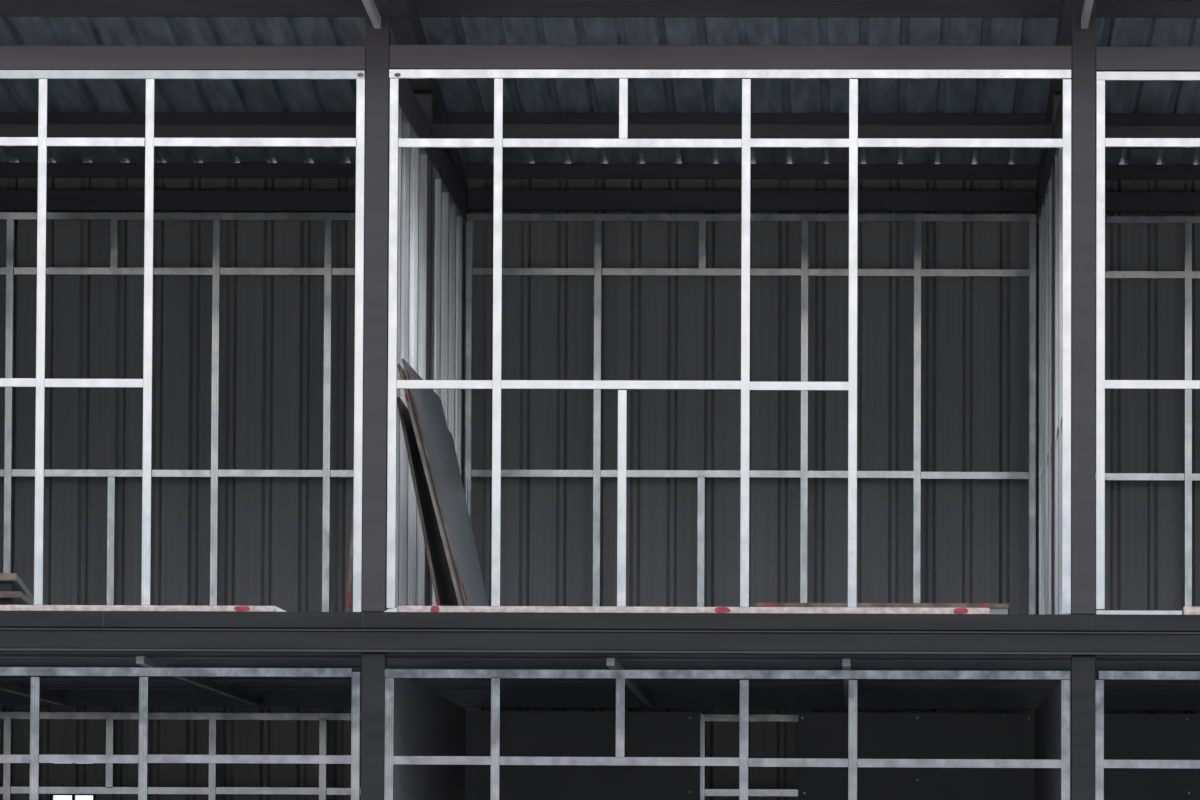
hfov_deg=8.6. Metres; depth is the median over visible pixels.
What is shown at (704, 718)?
wall frame
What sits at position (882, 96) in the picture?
roof
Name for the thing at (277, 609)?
board offcut
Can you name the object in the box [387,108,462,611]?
partition wall
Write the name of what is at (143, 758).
wall frame
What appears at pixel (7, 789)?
wall frame
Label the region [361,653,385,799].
steel column
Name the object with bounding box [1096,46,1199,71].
steel beam
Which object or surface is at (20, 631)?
beam
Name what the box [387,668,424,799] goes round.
board
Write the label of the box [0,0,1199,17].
roof purlin
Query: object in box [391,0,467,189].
rafter
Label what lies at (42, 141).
wall frame
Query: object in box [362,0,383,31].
bracket
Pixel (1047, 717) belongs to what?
board
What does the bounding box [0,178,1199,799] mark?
wall
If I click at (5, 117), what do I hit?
roof purlin
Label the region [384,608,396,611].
plate
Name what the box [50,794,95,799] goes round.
window
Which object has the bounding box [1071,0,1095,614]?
steel column
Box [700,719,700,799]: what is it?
trim
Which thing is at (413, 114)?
beam
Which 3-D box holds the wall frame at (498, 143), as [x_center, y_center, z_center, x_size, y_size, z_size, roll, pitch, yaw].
[0.731,-0.338,45.343,3.873,3.085,0.058,0,-4,2]
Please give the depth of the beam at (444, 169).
52.44 m
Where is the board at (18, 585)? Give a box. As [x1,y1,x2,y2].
[0,573,33,600]
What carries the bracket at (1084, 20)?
attached to the steel column at (1083, 86)
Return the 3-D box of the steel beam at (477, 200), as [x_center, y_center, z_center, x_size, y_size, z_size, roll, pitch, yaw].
[1.034,-1.357,54.502,3.878,0.138,0.114,0,-4,2]
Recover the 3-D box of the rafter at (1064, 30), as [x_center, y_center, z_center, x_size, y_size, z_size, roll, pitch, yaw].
[2.876,-2.167,49.376,0.132,0.834,10.354,0,-4,2]
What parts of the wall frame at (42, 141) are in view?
rail, rail, rail, rail, rail, rail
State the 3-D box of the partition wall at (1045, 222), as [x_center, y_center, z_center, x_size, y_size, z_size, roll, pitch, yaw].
[2.864,0.006,49.693,0.095,2.998,8.110,0,-4,2]
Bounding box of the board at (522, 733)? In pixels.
[466,711,699,799]
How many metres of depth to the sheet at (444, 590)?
46.40 m
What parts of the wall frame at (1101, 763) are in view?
rail, rail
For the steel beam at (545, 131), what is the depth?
49.94 m
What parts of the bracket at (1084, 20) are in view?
fixing plate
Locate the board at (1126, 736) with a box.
[1070,713,1199,799]
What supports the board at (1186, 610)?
on the floor
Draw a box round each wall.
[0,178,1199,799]
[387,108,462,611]
[1039,148,1068,613]
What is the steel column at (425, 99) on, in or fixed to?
on the floor
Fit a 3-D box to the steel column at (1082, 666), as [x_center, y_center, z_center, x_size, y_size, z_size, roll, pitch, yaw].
[2.722,3.035,45.101,0.134,3.187,0.254,0,-4,2]
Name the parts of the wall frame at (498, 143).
rail, rail, rail, rail, rail, rail, rail, rail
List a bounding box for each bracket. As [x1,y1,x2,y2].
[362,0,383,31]
[1078,0,1093,31]
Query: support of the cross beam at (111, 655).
attached to the wall
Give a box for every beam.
[0,45,365,71]
[0,124,355,147]
[0,190,355,211]
[0,611,1199,655]
[0,652,1199,662]
[0,658,1199,671]
[0,669,1199,684]
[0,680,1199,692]
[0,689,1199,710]
[389,44,1071,70]
[399,79,431,159]
[432,124,1052,138]
[432,148,466,222]
[467,190,1036,211]
[1037,148,1051,224]
[1053,71,1071,160]
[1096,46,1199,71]
[1105,126,1199,148]
[1105,192,1199,212]
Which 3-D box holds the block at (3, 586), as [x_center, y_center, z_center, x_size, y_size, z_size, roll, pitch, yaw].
[-3.561,1.072,45.702,0.412,0.050,0.070,0,-4,2]
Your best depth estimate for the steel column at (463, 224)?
54.49 m
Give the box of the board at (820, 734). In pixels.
[798,712,1033,799]
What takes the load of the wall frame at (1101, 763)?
attached to the steel column at (1082, 666)
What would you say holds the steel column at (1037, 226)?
on the floor
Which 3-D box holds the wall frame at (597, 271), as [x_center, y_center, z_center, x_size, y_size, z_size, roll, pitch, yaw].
[1.018,0.279,54.358,3.884,3.099,0.050,0,-4,2]
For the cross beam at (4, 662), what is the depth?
47.64 m
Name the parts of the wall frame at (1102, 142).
rail, rail, rail, rail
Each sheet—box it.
[397,364,487,605]
[397,397,458,605]
[401,359,486,605]
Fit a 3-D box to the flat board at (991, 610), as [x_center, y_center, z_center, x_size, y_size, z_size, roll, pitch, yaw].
[1.686,1.272,46.746,1.373,0.075,1.080,0,-4,2]
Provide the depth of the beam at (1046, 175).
52.15 m
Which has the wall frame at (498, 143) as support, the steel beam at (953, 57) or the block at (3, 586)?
the steel beam at (953, 57)
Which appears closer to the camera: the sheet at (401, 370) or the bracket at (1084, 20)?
the bracket at (1084, 20)
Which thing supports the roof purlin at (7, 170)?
on the rafter at (1064, 30)
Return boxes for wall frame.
[0,70,364,611]
[0,212,354,611]
[0,667,360,799]
[0,712,360,799]
[384,669,1069,799]
[386,69,1070,613]
[464,214,1035,613]
[465,714,797,799]
[1095,216,1199,606]
[1095,671,1199,799]
[1096,71,1199,614]
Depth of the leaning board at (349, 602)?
46.31 m
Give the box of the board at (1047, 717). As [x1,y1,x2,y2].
[1034,671,1070,799]
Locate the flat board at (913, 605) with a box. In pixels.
[755,603,1008,608]
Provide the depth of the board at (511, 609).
45.23 m
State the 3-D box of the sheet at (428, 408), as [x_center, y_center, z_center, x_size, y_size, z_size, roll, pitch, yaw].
[-0.873,0.616,47.800,0.412,1.504,3.971,0,-4,2]
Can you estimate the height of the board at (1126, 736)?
3.096 m
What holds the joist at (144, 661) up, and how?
attached to the cross beam at (151, 678)
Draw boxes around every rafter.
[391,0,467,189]
[1037,0,1071,190]
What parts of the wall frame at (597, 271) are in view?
rail, rail, rail, rail, rail, rail, rail, rail, rail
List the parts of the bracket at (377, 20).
fixing plate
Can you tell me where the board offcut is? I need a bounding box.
[275,606,286,611]
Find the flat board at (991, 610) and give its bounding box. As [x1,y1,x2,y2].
[989,608,1007,613]
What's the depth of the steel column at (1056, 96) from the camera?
49.81 m
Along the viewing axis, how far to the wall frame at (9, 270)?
54.49 m
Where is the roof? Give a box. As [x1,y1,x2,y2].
[0,0,1199,164]
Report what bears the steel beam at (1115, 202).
attached to the steel column at (1037, 226)
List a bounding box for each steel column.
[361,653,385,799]
[362,0,390,611]
[414,92,432,605]
[461,190,467,487]
[1036,212,1038,613]
[1052,93,1060,613]
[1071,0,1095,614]
[1071,655,1094,799]
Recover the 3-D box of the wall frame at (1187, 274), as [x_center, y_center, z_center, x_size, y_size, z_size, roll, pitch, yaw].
[4.027,0.285,54.260,1.844,3.072,0.050,0,-4,2]
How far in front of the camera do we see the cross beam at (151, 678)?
50.04 m
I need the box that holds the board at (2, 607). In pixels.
[0,605,274,611]
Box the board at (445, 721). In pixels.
[424,688,465,799]
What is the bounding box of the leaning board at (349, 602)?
[346,495,353,611]
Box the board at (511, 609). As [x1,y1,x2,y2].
[398,606,988,613]
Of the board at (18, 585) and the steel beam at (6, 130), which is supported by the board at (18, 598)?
the board at (18, 585)
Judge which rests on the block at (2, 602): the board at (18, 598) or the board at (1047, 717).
the board at (18, 598)
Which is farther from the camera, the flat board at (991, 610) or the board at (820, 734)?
the board at (820, 734)
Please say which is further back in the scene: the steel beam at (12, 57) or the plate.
the steel beam at (12, 57)
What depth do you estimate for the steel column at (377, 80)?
45.39 m
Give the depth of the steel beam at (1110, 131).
49.86 m
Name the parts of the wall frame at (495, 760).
rail, rail, rail, rail, rail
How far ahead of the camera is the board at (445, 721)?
51.38 m
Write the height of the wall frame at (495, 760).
2.772 m
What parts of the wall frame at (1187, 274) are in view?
rail, rail, rail, rail, rail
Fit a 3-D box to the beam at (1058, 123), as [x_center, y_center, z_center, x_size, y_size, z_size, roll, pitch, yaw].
[2.819,-1.738,47.675,0.134,0.220,4.380,0,-4,2]
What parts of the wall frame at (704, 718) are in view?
rail, rail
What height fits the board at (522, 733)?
3.096 m
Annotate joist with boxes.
[0,681,63,704]
[136,656,260,705]
[606,658,653,706]
[842,659,850,707]
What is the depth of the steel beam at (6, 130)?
50.05 m
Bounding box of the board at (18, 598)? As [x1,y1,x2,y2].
[0,591,33,604]
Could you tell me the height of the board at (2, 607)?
0.034 m
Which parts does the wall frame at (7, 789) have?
rail, rail, rail, rail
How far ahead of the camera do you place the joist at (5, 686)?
51.91 m
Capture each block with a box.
[0,583,12,590]
[0,600,12,604]
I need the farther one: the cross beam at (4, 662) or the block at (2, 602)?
the cross beam at (4, 662)
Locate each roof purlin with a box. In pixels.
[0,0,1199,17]
[0,112,1199,125]
[0,163,1199,179]
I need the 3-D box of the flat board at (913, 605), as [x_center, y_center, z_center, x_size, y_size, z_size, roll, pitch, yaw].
[1.647,1.224,46.790,1.466,0.025,1.201,0,-4,2]
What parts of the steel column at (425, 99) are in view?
cap plate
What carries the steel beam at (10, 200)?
attached to the steel column at (463, 224)
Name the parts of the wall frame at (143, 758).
rail, rail, rail, rail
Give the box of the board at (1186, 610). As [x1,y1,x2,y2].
[1183,607,1199,614]
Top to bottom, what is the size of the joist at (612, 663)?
0.043 m
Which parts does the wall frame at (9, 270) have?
rail, rail, rail, rail, rail, rail, rail, rail, rail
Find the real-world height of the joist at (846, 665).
0.043 m
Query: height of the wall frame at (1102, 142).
3.082 m

